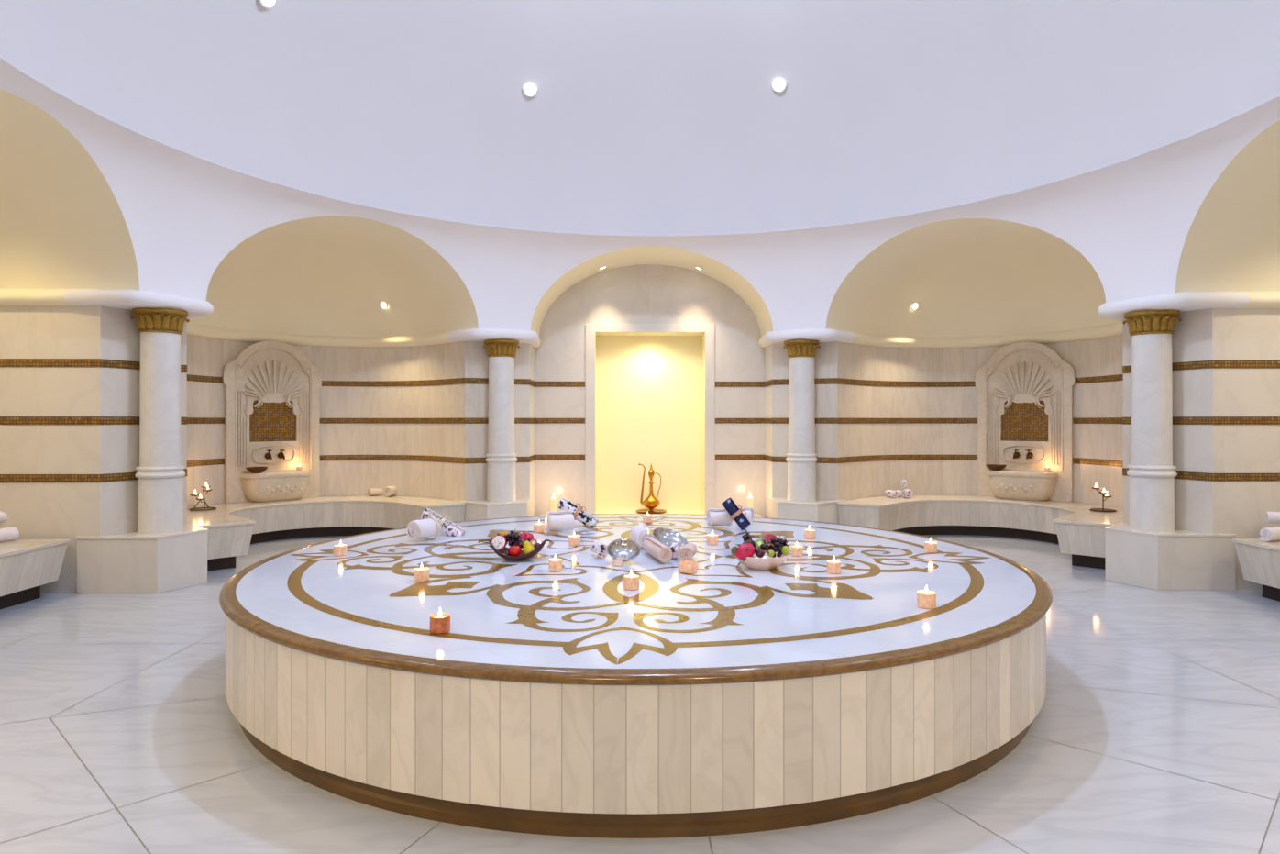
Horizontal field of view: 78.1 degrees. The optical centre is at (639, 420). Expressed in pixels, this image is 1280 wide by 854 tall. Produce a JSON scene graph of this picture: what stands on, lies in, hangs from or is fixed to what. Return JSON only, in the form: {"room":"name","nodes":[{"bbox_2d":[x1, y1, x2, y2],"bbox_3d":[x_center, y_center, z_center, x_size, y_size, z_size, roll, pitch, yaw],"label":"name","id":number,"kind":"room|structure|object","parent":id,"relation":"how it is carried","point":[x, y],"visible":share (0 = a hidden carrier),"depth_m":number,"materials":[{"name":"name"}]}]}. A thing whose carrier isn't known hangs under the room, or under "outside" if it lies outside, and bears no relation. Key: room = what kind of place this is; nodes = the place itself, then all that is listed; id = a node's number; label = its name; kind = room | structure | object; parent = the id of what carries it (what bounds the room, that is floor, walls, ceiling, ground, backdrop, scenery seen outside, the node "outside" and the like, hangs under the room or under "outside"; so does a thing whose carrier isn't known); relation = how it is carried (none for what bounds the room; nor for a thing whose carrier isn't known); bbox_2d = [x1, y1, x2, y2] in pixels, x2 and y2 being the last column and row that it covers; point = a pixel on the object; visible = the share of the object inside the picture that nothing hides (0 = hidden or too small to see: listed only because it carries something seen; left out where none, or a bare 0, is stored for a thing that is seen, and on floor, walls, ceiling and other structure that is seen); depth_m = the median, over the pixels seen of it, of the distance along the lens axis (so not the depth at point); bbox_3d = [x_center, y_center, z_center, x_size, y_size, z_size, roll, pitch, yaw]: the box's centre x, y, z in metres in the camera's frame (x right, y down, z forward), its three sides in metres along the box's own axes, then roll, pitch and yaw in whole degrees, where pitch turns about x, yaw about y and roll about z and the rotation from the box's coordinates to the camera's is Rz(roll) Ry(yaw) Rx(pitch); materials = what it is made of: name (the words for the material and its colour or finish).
{"room":"spa","nodes":[
{"label":"spa","id":0,"kind":"room"},
{"bbox_2d":[0,88,139,290],"bbox_3d":[-4.876,-1.510,4.928,2.087,0.980,2.866,0,0,0],"label":"ceiling","id":1,"kind":"structure","parent":0,"point":[62,225],"depth_m":6.08,"materials":[{"name":"paint"}]},
{"bbox_2d":[0,305,140,593],"bbox_3d":[-5.053,-0.300,4.938,1.733,3.400,3.658,0,0,0],"label":"wall","id":2,"kind":"structure","parent":0,"point":[70,375],"depth_m":6.40,"materials":[{"name":"stone"}]},
{"bbox_2d":[0,288,98,305],"bbox_3d":[-5.122,-1.005,4.926,1.596,0.140,2.963,0,0,0],"label":"trim","id":3,"kind":"structure","parent":2,"relation":"attached to","point":[7,296],"depth_m":6.32,"materials":[{"name":"paint"}]},
{"bbox_2d":[0,57,220,295],"bbox_3d":[-3.709,-1.550,4.943,0.655,1.060,3.406,0,0,0],"label":"wall","id":4,"kind":"structure","parent":0,"point":[155,185],"depth_m":6.10,"materials":[{"name":"paint"}]},
{"bbox_2d":[188,215,478,336],"bbox_3d":[-3.577,-1.510,8.670,2.467,0.980,2.843,0,0,44],"label":"ceiling","id":5,"kind":"structure","parent":0,"point":[325,275],"depth_m":9.21,"materials":[{"name":"paint"}]},
{"bbox_2d":[180,317,488,524],"bbox_3d":[-3.730,0.175,8.822,2.139,2.450,3.658,0,0,44],"label":"wall","id":6,"kind":"structure","parent":0,"point":[412,419],"depth_m":9.74,"materials":[{"name":"stone"}]},
{"bbox_2d":[62,288,213,319],"bbox_3d":[-4.142,-0.998,6.728,0.580,0.125,1.137,0,0,22],"label":"trim","id":7,"kind":"object","parent":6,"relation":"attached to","point":[129,299],"visible":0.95,"depth_m":6.37,"materials":[{"name":"paint"}]},
{"bbox_2d":[221,341,321,503],"bbox_3d":[-4.346,-0.004,9.421,0.437,1.905,1.141,0,0,44],"label":"fountain","id":8,"kind":"object","parent":6,"relation":"attached to","point":[271,388],"visible":1,"depth_m":9.42,"materials":[{"name":"stone"}]},
{"bbox_2d":[245,466,268,473],"bbox_3d":[-4.448,0.573,9.157,0.238,0.067,0.238,0,0,0],"label":"copper bowl","id":9,"kind":"object","parent":8,"relation":"on","point":[253,469],"visible":1,"depth_m":9.09,"materials":[{"name":"brown metal"}]},
{"bbox_2d":[240,469,310,501],"bbox_3d":[-4.291,0.778,9.367,0.282,0.342,0.784,0,0,44],"label":"basin","id":10,"kind":"object","parent":8,"relation":"in","point":[270,485],"depth_m":9.24,"materials":[{"name":"stone"}]},
{"bbox_2d":[277,448,285,459],"bbox_3d":[-4.306,0.401,9.488,0.109,0.128,0.108,0,0,0],"label":"tap","id":11,"kind":"object","parent":8,"relation":"on","point":[281,451],"depth_m":9.49,"materials":[{"name":"brown metal"}]},
{"bbox_2d":[187,321,462,346],"bbox_3d":[-3.777,-1.005,8.868,2.006,0.140,2.942,0,0,44],"label":"trim","id":12,"kind":"structure","parent":6,"relation":"attached to","point":[193,328],"depth_m":9.67,"materials":[{"name":"paint"}]},
{"bbox_2d":[446,328,540,344],"bbox_3d":[-1.649,-0.998,9.292,1.137,0.125,0.580,0,0,-23],"label":"trim","id":13,"kind":"object","parent":6,"relation":"attached to","point":[532,337],"visible":0.96,"depth_m":9.07,"materials":[{"name":"paint"}]},
{"bbox_2d":[173,165,516,329],"bbox_3d":[-2.603,-1.550,7.726,0.614,1.060,3.406,0,0,44],"label":"wall","id":14,"kind":"structure","parent":0,"point":[232,206],"depth_m":7.21,"materials":[{"name":"paint"}]},
{"bbox_2d":[0,0,1279,236],"bbox_3d":[0.200,-3.345,5.000,7.859,2.530,7.859,0,0,0],"label":"ceiling","id":15,"kind":"structure","parent":0,"point":[644,117],"depth_m":7.45,"materials":[{"name":"paint"}]},
{"bbox_2d":[258,0,275,9],"bbox_3d":[-2.955,-3.354,6.256,0.089,0.146,0.160,0,0,19],"label":"dome light","id":16,"kind":"object","parent":15,"relation":"attached to","point":[266,4],"visible":1,"depth_m":6.25,"materials":[{"name":"white glass"}]},
{"bbox_2d":[522,82,537,97],"bbox_3d":[-1.127,-3.399,8.081,0.160,0.144,0.090,0,0,-26],"label":"dome light","id":17,"kind":"object","parent":15,"relation":"attached to","point":[529,90],"visible":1,"depth_m":8.06,"materials":[{"name":"white glass"}]},
{"bbox_2d":[771,77,786,92],"bbox_3d":[1.424,-3.444,8.076,0.160,0.143,0.092,0,0,25],"label":"dome light","id":18,"kind":"object","parent":15,"relation":"attached to","point":[778,85],"visible":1,"depth_m":8.06,"materials":[{"name":"white glass"}]},
{"bbox_2d":[0,534,1279,853],"bbox_3d":[0.200,1.400,5.000,14.799,0.001,14.799,0,0,0],"label":"floor","id":19,"kind":"structure","parent":0,"point":[1156,728],"depth_m":3.32,"materials":[{"name":"stone"}]},
{"bbox_2d":[0,539,70,609],"bbox_3d":[-5.224,1.175,4.924,1.369,0.450,2.838,0,0,0],"label":"bench","id":20,"kind":"object","parent":19,"relation":"on","point":[26,565],"visible":1,"depth_m":6.01,"materials":[{"name":"stone"}]},
{"bbox_2d":[0,527,19,541],"bbox_3d":[-4.986,0.892,6.162,0.104,0.110,0.188,0,0,30],"label":"rolled towel","id":21,"kind":"object","parent":20,"relation":"on","point":[6,534],"visible":1,"depth_m":6.17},
{"bbox_2d":[76,307,208,593],"bbox_3d":[-4.100,0.233,6.711,0.608,2.334,0.967,0,0,22],"label":"column","id":22,"kind":"structure","parent":19,"relation":"on","point":[164,554],"depth_m":6.56,"materials":[{"name":"stone"}]},
{"bbox_2d":[187,495,466,571],"bbox_3d":[-3.755,1.175,8.846,2.052,0.450,2.924,0,0,44],"label":"bench","id":23,"kind":"object","parent":19,"relation":"on","point":[232,526],"visible":0.78,"depth_m":9.15,"materials":[{"name":"stone"}]},
{"bbox_2d":[189,481,216,510],"bbox_3d":[-4.672,0.801,8.431,0.253,0.294,0.253,0,0,0],"label":"candle stand","id":24,"kind":"object","parent":23,"relation":"on","point":[205,486],"visible":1,"depth_m":8.40,"materials":[{"name":"brown metal"}]},
{"bbox_2d":[189,489,199,497],"bbox_3d":[-4.726,0.784,8.391,0.114,0.104,0.096,0,0,0],"label":"candle","id":25,"kind":"object","parent":24,"relation":"on","point":[195,494],"depth_m":8.37,"materials":[{"name":"wax"}]},
{"bbox_2d":[195,494,205,502],"bbox_3d":[-4.660,0.824,8.373,0.096,0.104,0.119,0,0,0],"label":"candle","id":26,"kind":"object","parent":24,"relation":"on","point":[200,498],"depth_m":8.37,"materials":[{"name":"wax"}]},
{"bbox_2d":[202,485,212,494],"bbox_3d":[-4.634,0.740,8.451,0.096,0.104,0.096,0,0,0],"label":"candle","id":27,"kind":"object","parent":24,"relation":"on","point":[204,486],"depth_m":8.44,"materials":[{"name":"wax"}]},
{"bbox_2d":[368,487,383,495],"bbox_3d":[-3.339,0.901,10.005,0.188,0.092,0.088,0,0,-25],"label":"rolled towel","id":28,"kind":"object","parent":23,"relation":"on","point":[372,491],"visible":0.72,"depth_m":9.97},
{"bbox_2d":[383,485,397,496],"bbox_3d":[-3.137,0.883,9.911,0.121,0.127,0.178,0,0,10],"label":"rolled towel","id":29,"kind":"object","parent":23,"relation":"on","point":[389,491],"visible":1,"depth_m":9.83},
{"bbox_2d":[454,339,533,520],"bbox_3d":[-1.631,0.233,9.251,0.967,2.334,0.608,0,0,-23],"label":"column","id":30,"kind":"structure","parent":19,"relation":"on","point":[502,502],"depth_m":9.08,"materials":[{"name":"stone"}]},
{"bbox_2d":[219,513,1052,838],"bbox_3d":[-0.020,1.114,4.820,4.505,0.571,4.505,0,0,-37],"label":"marble slab","id":31,"kind":"object","parent":19,"relation":"on","point":[723,697],"visible":0.84,"depth_m":2.90,"materials":[{"name":"stone"}]},
{"bbox_2d":[333,540,347,555],"bbox_3d":[-1.845,0.782,4.859,0.076,0.093,0.076,0,0,38],"label":"tealight candle","id":32,"kind":"object","parent":31,"relation":"on","point":[340,549],"visible":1,"depth_m":4.83,"materials":[{"name":"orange wax"}]},
{"bbox_2d":[414,563,429,581],"bbox_3d":[-1.132,0.782,4.090,0.076,0.093,0.076,0,0,-21],"label":"tealight candle","id":33,"kind":"object","parent":31,"relation":"on","point":[421,574],"visible":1,"depth_m":4.06,"materials":[{"name":"orange wax"}]},
{"bbox_2d":[406,511,441,539],"bbox_3d":[-1.502,0.737,5.481,0.163,0.193,0.223,0,0,28],"label":"rolled towel","id":34,"kind":"object","parent":31,"relation":"on","point":[425,527],"visible":1,"depth_m":5.41,"materials":[{"name":"fabric"}]},
{"bbox_2d":[430,607,450,633],"bbox_3d":[-0.786,0.781,3.103,0.079,0.097,0.079,0,0,0],"label":"tealight candle","id":35,"kind":"object","parent":31,"relation":"on","point":[440,622],"visible":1,"depth_m":3.07,"materials":[{"name":"orange wax"}]},
{"bbox_2d":[419,507,465,536],"bbox_3d":[-1.432,0.753,5.720,0.340,0.235,0.120,0,0,6],"label":"rolled towel","id":36,"kind":"object","parent":31,"relation":"on","point":[448,527],"visible":0.71,"depth_m":5.69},
{"bbox_2d":[478,539,552,560],"bbox_3d":[-0.745,0.769,4.718,0.368,0.120,0.271,0,0,-36],"label":"fruit bowl","id":37,"kind":"object","parent":31,"relation":"on","point":[522,556],"visible":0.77,"depth_m":4.66,"materials":[{"name":"brown wood"}]},
{"bbox_2d":[488,531,507,551],"bbox_3d":[-0.839,0.720,4.693,0.118,0.112,0.082,0,0,9],"label":"dragon fruit half","id":38,"kind":"object","parent":37,"relation":"in","point":[499,541],"visible":0.98,"depth_m":4.68,"materials":[{"name":"white food"}]},
{"bbox_2d":[505,529,520,545],"bbox_3d":[-0.761,0.701,4.740,0.101,0.108,0.075,0,0,0],"label":"grape bunch","id":39,"kind":"object","parent":37,"relation":"in","point":[512,537],"visible":0.97,"depth_m":4.72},
{"bbox_2d":[507,542,521,556],"bbox_3d":[-0.743,0.765,4.678,0.080,0.079,0.080,0,0,0],"label":"apple","id":40,"kind":"object","parent":37,"relation":"in","point":[514,550],"visible":0.99,"depth_m":4.65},
{"bbox_2d":[517,529,533,540],"bbox_3d":[-0.698,0.709,4.777,0.109,0.095,0.094,0,0,0],"label":"dragon fruit","id":41,"kind":"object","parent":37,"relation":"in","point":[526,535],"visible":0.58,"depth_m":4.75,"materials":[{"name":"pink plant"}]},
{"bbox_2d":[523,538,534,554],"bbox_3d":[-0.656,0.751,4.684,0.070,0.111,0.070,0,0,24],"label":"pear","id":42,"kind":"object","parent":37,"relation":"in","point":[528,546],"visible":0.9,"depth_m":4.66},
{"bbox_2d":[533,520,544,532],"bbox_3d":[-0.750,0.782,5.867,0.076,0.093,0.076,0,0,-4],"label":"tealight candle","id":43,"kind":"object","parent":31,"relation":"on","point":[538,527],"visible":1,"depth_m":5.83,"materials":[{"name":"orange wax"}]},
{"bbox_2d":[548,555,562,571],"bbox_3d":[-0.467,0.782,4.361,0.076,0.093,0.076,0,0,-44],"label":"tealight candle","id":44,"kind":"object","parent":31,"relation":"on","point":[555,564],"visible":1,"depth_m":4.33,"materials":[{"name":"orange wax"}]},
{"bbox_2d":[544,509,574,530],"bbox_3d":[-0.598,0.741,5.862,0.198,0.148,0.136,0,0,-24],"label":"rolled towel","id":45,"kind":"object","parent":31,"relation":"on","point":[555,520],"visible":1,"depth_m":5.82,"materials":[{"name":"fabric"}]},
{"bbox_2d":[568,531,580,545],"bbox_3d":[-0.438,0.782,5.248,0.076,0.093,0.076,0,0,-25],"label":"tealight candle","id":46,"kind":"object","parent":31,"relation":"on","point":[573,540],"visible":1,"depth_m":5.22,"materials":[{"name":"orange wax"}]},
{"bbox_2d":[556,496,597,526],"bbox_3d":[-0.495,0.729,6.220,0.330,0.250,0.111,0,0,7],"label":"rolled towel","id":47,"kind":"object","parent":31,"relation":"on","point":[579,514],"visible":0.94,"depth_m":6.19,"materials":[{"name":"fabric"}]},
{"bbox_2d":[589,540,607,557],"bbox_3d":[-0.248,0.784,4.821,0.078,0.082,0.158,0,0,-20],"label":"rolled towel","id":48,"kind":"object","parent":31,"relation":"on","point":[599,547],"visible":1,"depth_m":4.76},
{"bbox_2d":[612,557,623,565],"bbox_3d":[-0.125,0.810,4.525,0.062,0.038,0.062,0,0,0],"label":"candle cup","id":49,"kind":"object","parent":31,"relation":"on","point":[615,562],"visible":1,"depth_m":4.50,"materials":[{"name":"wax"}]},
{"bbox_2d":[606,538,640,562],"bbox_3d":[-0.094,0.758,4.599,0.198,0.118,0.173,0,0,2],"label":"bowl","id":50,"kind":"object","parent":31,"relation":"on","point":[628,549],"visible":0.94,"depth_m":4.65,"materials":[{"name":"metal"}]},
{"bbox_2d":[623,569,639,589],"bbox_3d":[-0.043,0.782,3.895,0.078,0.095,0.078,0,0,-36],"label":"tealight candle","id":51,"kind":"object","parent":31,"relation":"on","point":[631,581],"visible":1,"depth_m":3.86,"materials":[{"name":"orange wax"}]},
{"bbox_2d":[629,524,651,547],"bbox_3d":[0.008,0.759,5.199,0.109,0.118,0.268,0,0,-10],"label":"rolled towel","id":52,"kind":"object","parent":31,"relation":"on","point":[638,533],"visible":0.77,"depth_m":5.08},
{"bbox_2d":[641,536,672,562],"bbox_3d":[0.101,0.773,4.761,0.089,0.095,0.428,0,0,-13],"label":"rolled towel","id":53,"kind":"object","parent":31,"relation":"on","point":[657,549],"visible":1,"depth_m":4.62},
{"bbox_2d":[651,527,688,547],"bbox_3d":[0.196,0.760,5.079,0.246,0.122,0.220,0,0,-39],"label":"bowl","id":54,"kind":"object","parent":31,"relation":"on","point":[667,536],"visible":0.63,"depth_m":5.14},
{"bbox_2d":[669,542,679,558],"bbox_3d":[0.206,0.785,4.780,0.066,0.071,0.168,0,0,10],"label":"flower","id":55,"kind":"object","parent":31,"relation":"on","point":[674,547],"visible":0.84,"depth_m":4.70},
{"bbox_2d":[677,542,696,560],"bbox_3d":[0.283,0.780,4.701,0.095,0.085,0.178,0,0,12],"label":"rolled towel","id":56,"kind":"object","parent":31,"relation":"on","point":[686,552],"visible":0.99,"depth_m":4.62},
{"bbox_2d":[678,560,697,573],"bbox_3d":[0.264,0.802,4.324,0.110,0.054,0.110,0,0,0],"label":"candle jar","id":57,"kind":"object","parent":31,"relation":"on","point":[684,566],"visible":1,"depth_m":4.28,"materials":[{"name":"orange glass"}]},
{"bbox_2d":[706,531,717,544],"bbox_3d":[0.486,0.782,5.294,0.076,0.093,0.076,0,0,6],"label":"tealight candle","id":58,"kind":"object","parent":31,"relation":"on","point":[711,539],"visible":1,"depth_m":5.26,"materials":[{"name":"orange wax"}]},
{"bbox_2d":[706,507,732,526],"bbox_3d":[0.616,0.746,6.120,0.178,0.141,0.128,0,0,-8],"label":"rolled towel","id":59,"kind":"object","parent":31,"relation":"on","point":[715,516],"visible":0.85,"depth_m":6.07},
{"bbox_2d":[721,497,750,529],"bbox_3d":[0.733,0.709,6.020,0.220,0.244,0.100,0,0,12],"label":"rolled towel","id":60,"kind":"object","parent":31,"relation":"on","point":[735,513],"visible":0.97,"depth_m":5.99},
{"bbox_2d":[735,506,753,523],"bbox_3d":[0.830,0.751,6.280,0.138,0.133,0.122,0,0,20],"label":"rolled towel","id":61,"kind":"object","parent":31,"relation":"on","point":[749,511],"visible":0.38,"depth_m":6.24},
{"bbox_2d":[735,548,789,569],"bbox_3d":[0.687,0.789,4.460,0.312,0.080,0.312,0,0,0],"label":"fruit bowl","id":62,"kind":"object","parent":31,"relation":"on","point":[766,562],"visible":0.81,"depth_m":4.35,"materials":[{"name":"ceramic"}]},
{"bbox_2d":[733,540,754,565],"bbox_3d":[0.578,0.739,4.380,0.117,0.143,0.110,0,0,9],"label":"dragon fruit","id":63,"kind":"object","parent":62,"relation":"in","point":[747,549],"visible":0.91,"depth_m":4.35,"materials":[{"name":"pink food"}]},
{"bbox_2d":[753,537,770,553],"bbox_3d":[0.676,0.706,4.443,0.117,0.112,0.097,0,0,21],"label":"grape bunch","id":64,"kind":"object","parent":62,"relation":"in","point":[762,546],"visible":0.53,"depth_m":4.41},
{"bbox_2d":[766,533,789,557],"bbox_3d":[0.777,0.705,4.451,0.131,0.134,0.110,0,0,0],"label":"grape bunch","id":65,"kind":"object","parent":62,"relation":"in","point":[780,543],"visible":0.79,"depth_m":4.43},
{"bbox_2d":[791,541,803,556],"bbox_3d":[0.964,0.785,4.843,0.072,0.088,0.072,0,0,-13],"label":"tealight candle","id":66,"kind":"object","parent":31,"relation":"on","point":[797,550],"visible":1,"depth_m":4.81,"materials":[{"name":"orange wax"}]},
{"bbox_2d":[804,526,815,539],"bbox_3d":[1.194,0.782,5.551,0.076,0.093,0.076,0,0,31],"label":"tealight candle","id":67,"kind":"object","parent":31,"relation":"on","point":[809,534],"visible":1,"depth_m":5.52,"materials":[{"name":"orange wax"}]},
{"bbox_2d":[827,555,840,573],"bbox_3d":[1.057,0.782,4.302,0.076,0.093,0.076,0,0,-24],"label":"tealight candle","id":68,"kind":"object","parent":31,"relation":"on","point":[833,566],"visible":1,"depth_m":4.27,"materials":[{"name":"orange wax"}]},
{"bbox_2d":[916,584,936,607],"bbox_3d":[1.276,0.780,3.514,0.081,0.099,0.081,0,0,34],"label":"tealight candle","id":69,"kind":"object","parent":31,"relation":"on","point":[925,599],"visible":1,"depth_m":3.48,"materials":[{"name":"orange wax"}]},
{"bbox_2d":[924,538,937,552],"bbox_3d":[1.836,0.782,4.977,0.076,0.093,0.076,0,0,-31],"label":"tealight candle","id":70,"kind":"object","parent":31,"relation":"on","point":[930,546],"visible":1,"depth_m":4.95,"materials":[{"name":"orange wax"}]},
{"bbox_2d":[767,339,847,523],"bbox_3d":[1.911,0.233,9.300,0.967,2.334,0.608,0,0,22],"label":"column","id":71,"kind":"structure","parent":19,"relation":"on","point":[800,503],"depth_m":9.13,"materials":[{"name":"stone"}]},
{"bbox_2d":[837,495,1123,569],"bbox_3d":[4.046,1.175,8.954,2.924,0.450,2.052,0,0,44],"label":"bench","id":72,"kind":"object","parent":19,"relation":"on","point":[1079,531],"visible":0.66,"depth_m":9.20,"materials":[{"name":"stone"}]},
{"bbox_2d":[884,489,898,497],"bbox_3d":[3.117,0.903,9.759,0.084,0.088,0.178,0,0,-20],"label":"rolled towel","id":73,"kind":"object","parent":72,"relation":"on","point":[888,492],"visible":1,"depth_m":9.71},
{"bbox_2d":[1089,483,1116,511],"bbox_3d":[4.880,0.803,8.311,0.250,0.291,0.250,0,0,0],"label":"candle stand","id":74,"kind":"object","parent":72,"relation":"on","point":[1103,491],"visible":1,"depth_m":8.31,"materials":[{"name":"brown metal"}]},
{"bbox_2d":[1091,483,1101,492],"bbox_3d":[4.831,0.709,8.341,0.103,0.104,0.096,0,0,0],"label":"candle","id":75,"kind":"object","parent":74,"relation":"on","point":[1097,488],"depth_m":8.32,"materials":[{"name":"wax"}]},
{"bbox_2d":[1099,488,1109,496],"bbox_3d":[4.878,0.758,8.291,0.096,0.104,0.096,0,0,0],"label":"candle","id":76,"kind":"object","parent":74,"relation":"on","point":[1103,491],"depth_m":8.30,"materials":[{"name":"wax"}]},
{"bbox_2d":[1104,308,1235,590],"bbox_3d":[4.451,0.233,6.831,0.608,2.334,0.967,0,0,-23],"label":"column","id":77,"kind":"structure","parent":19,"relation":"on","point":[1148,552],"depth_m":6.67,"materials":[{"name":"stone"}]},
{"bbox_2d":[1231,538,1279,601],"bbox_3d":[5.545,1.175,5.075,1.526,0.450,2.640,0,0,0],"label":"bench","id":78,"kind":"object","parent":19,"relation":"on","point":[1259,559],"visible":1,"depth_m":6.15,"materials":[{"name":"stone"}]},
{"bbox_2d":[1258,527,1279,540],"bbox_3d":[4.997,0.893,6.218,0.208,0.106,0.100,0,0,-20],"label":"rolled towel","id":79,"kind":"object","parent":78,"relation":"on","point":[1268,534],"visible":1,"depth_m":6.17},
{"bbox_2d":[1265,511,1279,523],"bbox_3d":[5.193,0.788,6.388,0.188,0.097,0.093,0,0,30],"label":"rolled towel","id":80,"kind":"object","parent":79,"relation":"on","point":[1273,517],"visible":1,"depth_m":6.39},
{"bbox_2d":[534,264,764,517],"bbox_3d":[0.126,-0.300,10.289,2.942,3.400,0.479,0,0,-1],"label":"wall","id":81,"kind":"structure","parent":0,"point":[643,293],"depth_m":10.11,"materials":[{"name":"stone"}]},
{"bbox_2d":[585,324,714,513],"bbox_3d":[0.129,-0.020,10.081,1.650,2.420,0.018,0,0,-1],"label":"trim","id":82,"kind":"structure","parent":81,"relation":"attached to","point":[590,329],"depth_m":10.07,"materials":[{"name":"stone"}]},
{"bbox_2d":[635,508,666,513],"bbox_3d":[0.147,1.177,10.259,0.410,0.022,0.410,0,0,0],"label":"tray","id":83,"kind":"object","parent":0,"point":[638,510],"visible":0.92,"depth_m":10.29,"materials":[{"name":"gold metal"}]},
{"bbox_2d":[638,463,661,511],"bbox_3d":[0.134,0.863,10.250,0.244,0.637,0.213,0,0,-37],"label":"ewer","id":84,"kind":"object","parent":83,"relation":"on","point":[650,502],"visible":1,"depth_m":10.24,"materials":[{"name":"gold metal"}]},
{"bbox_2d":[514,342,788,517],"bbox_3d":[0.138,0.175,9.748,3.658,2.450,0.724,0,0,0],"label":"wall","id":85,"kind":"structure","parent":0,"point":[776,383],"depth_m":9.56,"materials":[{"name":"stone"}]},
{"bbox_2d":[531,336,769,347],"bbox_3d":[0.133,-1.005,9.817,2.949,0.140,0.586,0,0,0],"label":"trim","id":86,"kind":"structure","parent":85,"relation":"attached to","point":[759,342],"depth_m":9.95,"materials":[{"name":"paint"}]},
{"bbox_2d":[540,513,762,517],"bbox_3d":[0.134,1.295,9.759,2.808,0.210,0.659,0,0,0],"label":"step","id":87,"kind":"structure","parent":0,"point":[755,514],"depth_m":9.96,"materials":[{"name":"stone"}]},
{"bbox_2d":[551,493,556,510],"bbox_3d":[-1.062,1.038,9.720,0.076,0.305,0.076,0,0,0],"label":"pillar candle","id":88,"kind":"object","parent":87,"relation":"on","point":[553,500],"visible":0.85,"depth_m":9.69,"materials":[{"name":"wax"}]},
{"bbox_2d":[504,229,799,331],"bbox_3d":[0.143,-1.550,8.909,3.406,1.060,0.655,0,0,0],"label":"wall","id":89,"kind":"structure","parent":0,"point":[766,260],"depth_m":9.02,"materials":[{"name":"paint"}]},
{"bbox_2d":[530,245,772,337],"bbox_3d":[0.135,-1.510,9.571,2.852,0.980,1.077,0,0,0],"label":"ceiling","id":90,"kind":"structure","parent":0,"point":[712,268],"depth_m":9.56,"materials":[{"name":"paint"}]},
{"bbox_2d":[790,169,1139,329],"bbox_3d":[2.926,-1.550,7.803,3.406,1.060,0.614,0,0,44],"label":"wall","id":91,"kind":"structure","parent":0,"point":[1083,211],"depth_m":7.30,"materials":[{"name":"paint"}]},
{"bbox_2d":[814,319,1131,523],"bbox_3d":[4.022,0.175,8.930,3.658,2.450,2.139,0,0,44],"label":"wall","id":92,"kind":"structure","parent":0,"point":[885,416],"depth_m":9.71,"materials":[{"name":"stone"}]},
{"bbox_2d":[761,328,854,344],"bbox_3d":[1.928,-0.998,9.342,1.137,0.125,0.580,0,0,22],"label":"cornice","id":93,"kind":"object","parent":92,"relation":"attached to","point":[828,335],"visible":0.95,"depth_m":9.12,"materials":[{"name":"paint"}]},
{"bbox_2d":[840,320,1123,347],"bbox_3d":[4.068,-1.005,8.977,2.942,0.140,2.006,0,0,44],"label":"trim","id":94,"kind":"structure","parent":92,"relation":"attached to","point":[1114,328],"depth_m":9.74,"materials":[{"name":"paint"}]},
{"bbox_2d":[975,342,1075,501],"bbox_3d":[4.621,-0.004,9.546,1.141,1.905,0.437,0,0,44],"label":"fountain","id":95,"kind":"object","parent":92,"relation":"attached to","point":[1025,390],"visible":0.98,"depth_m":9.54,"materials":[{"name":"stone"}]},
{"bbox_2d":[985,463,1006,470],"bbox_3d":[4.357,0.573,9.648,0.238,0.067,0.238,0,0,0],"label":"copper bowl","id":96,"kind":"object","parent":95,"relation":"on","point":[993,467],"visible":1,"depth_m":9.57,"materials":[{"name":"brown metal"}]},
{"bbox_2d":[986,469,1058,500],"bbox_3d":[4.567,0.778,9.491,0.784,0.342,0.282,0,0,44],"label":"basin","id":97,"kind":"object","parent":95,"relation":"in","point":[1013,484],"depth_m":9.37,"materials":[{"name":"stone"}]},
{"bbox_2d":[1025,448,1033,459],"bbox_3d":[4.688,0.401,9.507,0.108,0.128,0.109,0,0,0],"label":"tap","id":98,"kind":"object","parent":95,"relation":"on","point":[1029,452],"depth_m":9.52,"materials":[{"name":"brown metal"}]},
{"bbox_2d":[1097,291,1249,320],"bbox_3d":[4.492,-0.998,6.849,0.580,0.125,1.137,0,0,-23],"label":"cornice","id":99,"kind":"object","parent":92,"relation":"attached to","point":[1184,301],"visible":0.96,"depth_m":6.50,"materials":[{"name":"paint"}]},
{"bbox_2d":[826,218,1120,337],"bbox_3d":[3.872,-1.510,8.775,2.840,0.980,2.467,0,0,44],"label":"ceiling","id":100,"kind":"structure","parent":0,"point":[965,277],"depth_m":9.28,"materials":[{"name":"paint"}]},
{"bbox_2d":[1095,96,1279,297],"bbox_3d":[4.109,-1.550,5.057,0.655,1.060,3.406,0,0,0],"label":"wall","id":101,"kind":"structure","parent":0,"point":[1160,193],"depth_m":6.28,"materials":[{"name":"paint"}]},
{"bbox_2d":[1171,308,1279,589],"bbox_3d":[5.453,-0.300,5.062,1.733,3.400,3.658,0,0,0],"label":"wall","id":102,"kind":"structure","parent":0,"point":[1226,361],"depth_m":6.54,"materials":[{"name":"stone"}]},
{"bbox_2d":[1215,291,1279,308],"bbox_3d":[5.522,-1.005,5.074,1.596,0.140,2.963,0,0,0],"label":"trim","id":103,"kind":"structure","parent":102,"relation":"attached to","point":[1257,299],"depth_m":6.46,"materials":[{"name":"paint"}]},
{"bbox_2d":[1175,120,1279,292],"bbox_3d":[5.276,-1.510,5.072,2.087,0.980,2.866,0,0,0],"label":"ceiling","id":104,"kind":"structure","parent":0,"point":[1232,240],"depth_m":6.29,"materials":[{"name":"paint"}]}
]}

